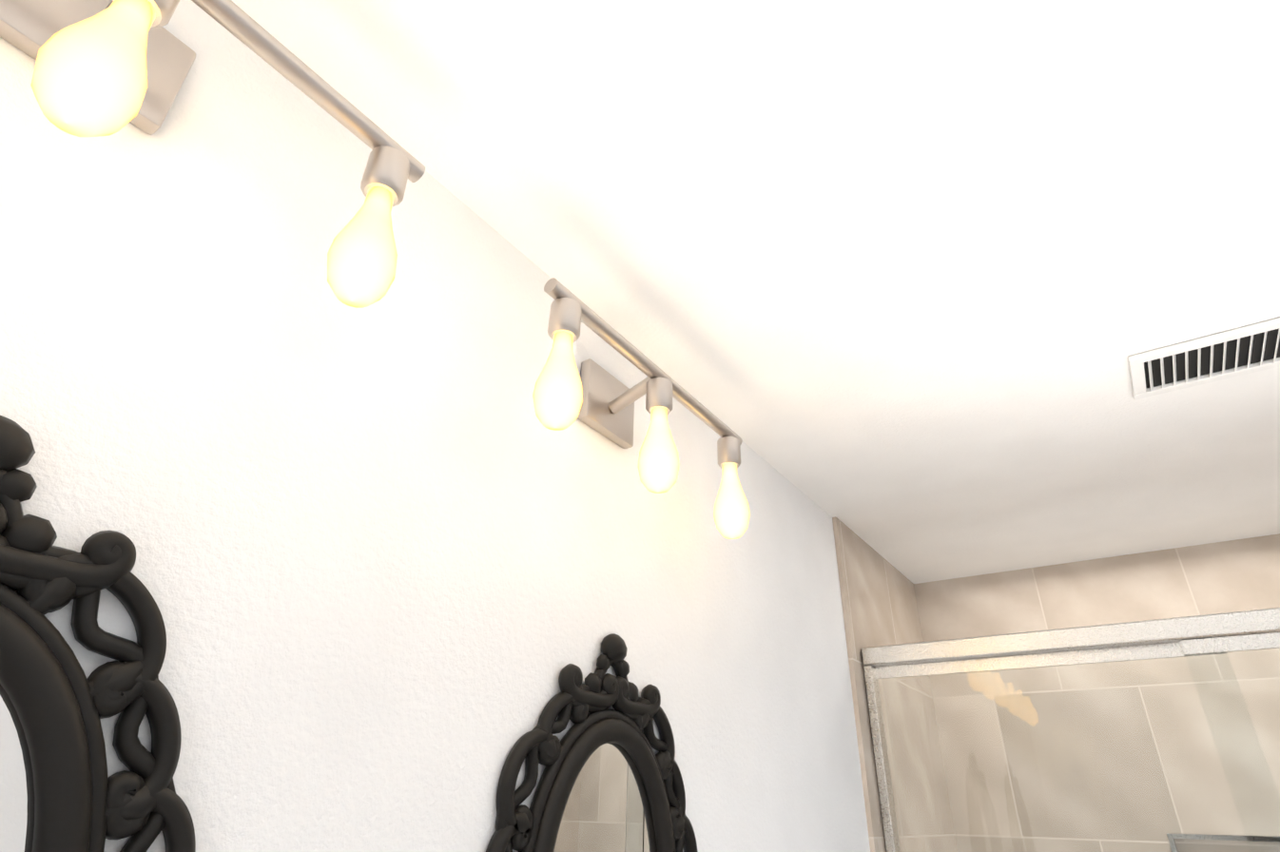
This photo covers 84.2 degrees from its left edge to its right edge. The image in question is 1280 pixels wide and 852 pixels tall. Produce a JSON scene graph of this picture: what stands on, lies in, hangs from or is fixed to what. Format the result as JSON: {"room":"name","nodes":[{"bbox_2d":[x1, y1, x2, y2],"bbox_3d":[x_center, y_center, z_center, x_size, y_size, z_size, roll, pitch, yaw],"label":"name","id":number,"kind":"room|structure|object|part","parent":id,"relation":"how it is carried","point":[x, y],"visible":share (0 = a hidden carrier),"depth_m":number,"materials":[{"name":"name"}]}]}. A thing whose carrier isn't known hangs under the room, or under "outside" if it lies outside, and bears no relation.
{"room":"bathroom","nodes":[
{"label":"bathroom","id":0,"kind":"room"},
{"bbox_2d":[0,0,870,851],"bbox_3d":[0.074,1.053,0.974,0.100,2.450,3.290,-17,-34,30],"label":"wall","id":1,"kind":"structure","parent":0,"point":[403,557],"depth_m":0.75,"materials":[{"name":"paint"}]},
{"bbox_2d":[0,415,195,851],"bbox_3d":[-0.464,0.263,0.361,0.031,0.617,0.453,-17,-34,30],"label":"mirror","id":2,"kind":"object","parent":1,"relation":"attached to","point":[60,791],"visible":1,"depth_m":0.50,"materials":[{"name":"black mirror"}]},
{"label":"glass","id":3,"kind":"part","parent":2,"relation":"part of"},
{"bbox_2d":[0,0,425,308],"bbox_3d":[-0.434,-0.306,0.575,0.146,0.237,0.540,-17,-34,30],"label":"vanity light","id":4,"kind":"object","parent":1,"relation":"attached to","point":[105,67],"visible":1,"depth_m":0.63,"materials":[{"name":"silver metal"}]},
{"bbox_3d":[-0.402,-0.273,0.531,0.064,0.138,0.064,-17,-34,30],"label":"bulb","id":5,"kind":"part","parent":4,"relation":"part of","materials":[{"name":"white glass"}]},
{"bbox_3d":[-0.270,-0.178,0.700,0.064,0.138,0.064,-17,-34,30],"label":"bulb","id":6,"kind":"part","parent":4,"relation":"part of","materials":[{"name":"white glass"}]},
{"bbox_2d":[485,633,697,851],"bbox_3d":[-0.043,0.576,0.896,0.031,0.617,0.453,-17,-34,30],"label":"mirror","id":7,"kind":"object","parent":1,"relation":"attached to","point":[610,781],"visible":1,"depth_m":0.94,"materials":[{"name":"black mirror"}]},
{"label":"glass","id":8,"kind":"part","parent":7,"relation":"part of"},
{"bbox_2d":[532,277,750,539],"bbox_3d":[-0.004,0.004,1.126,0.146,0.237,0.540,-17,-34,30],"label":"vanity light","id":9,"kind":"object","parent":1,"relation":"attached to","point":[597,397],"visible":1,"depth_m":1.10,"materials":[{"name":"silver metal"}]},
{"bbox_3d":[-0.104,-0.058,0.912,0.064,0.138,0.064,-17,-34,30],"label":"bulb","id":10,"kind":"part","parent":9,"relation":"part of","materials":[{"name":"white glass"}]},
{"bbox_3d":[0.029,0.038,1.082,0.064,0.138,0.064,-17,-34,30],"label":"bulb","id":11,"kind":"part","parent":9,"relation":"part of","materials":[{"name":"white glass"}]},
{"bbox_3d":[0.161,0.133,1.251,0.064,0.138,0.064,-17,-34,30],"label":"bulb","id":12,"kind":"part","parent":9,"relation":"part of","materials":[{"name":"white glass"}]},
{"bbox_2d":[832,516,923,851],"bbox_3d":[0.764,1.504,1.770,0.012,2.450,0.800,-17,-34,30],"label":"wall tile","id":13,"kind":"structure","parent":1,"relation":"attached to","point":[879,601],"depth_m":2.06,"materials":[{"name":"beige tile"}]},
{"bbox_2d":[913,533,1279,641],"bbox_3d":[1.658,1.496,1.714,1.750,2.450,0.120,-17,-34,30],"label":"wall tile","id":14,"kind":"structure","parent":1,"relation":"attached to","point":[1229,576],"depth_m":2.29,"materials":[{"name":"beige tile"}]},
{"bbox_2d":[231,0,1279,583],"bbox_3d":[0.572,-0.728,0.305,2.696,0.060,5.340,-17,-34,30],"label":"ceiling","id":15,"kind":"structure","parent":0,"point":[906,287],"depth_m":1.03,"materials":[{"name":"paint"}]},
{"bbox_2d":[1127,317,1279,399],"bbox_3d":[1.094,-0.131,1.296,0.330,0.014,0.170,-17,-34,30],"label":"ceiling vent","id":16,"kind":"object","parent":15,"relation":"in","point":[1245,350],"visible":1,"depth_m":1.32,"materials":[{"name":"white plastic"}]},
{"bbox_3d":[1.387,2.217,0.906,1.522,0.400,0.760,-17,-34,30],"label":"bathtub","id":17,"kind":"object","parent":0,"visible":0},
{"bbox_2d":[861,607,1279,851],"bbox_3d":[1.220,1.161,1.163,1.520,1.688,0.117,-17,-34,30],"label":"shower door","id":18,"kind":"structure","parent":17,"relation":"on","point":[1159,735],"depth_m":1.61,"materials":[{"name":"clear glass"}]}
]}

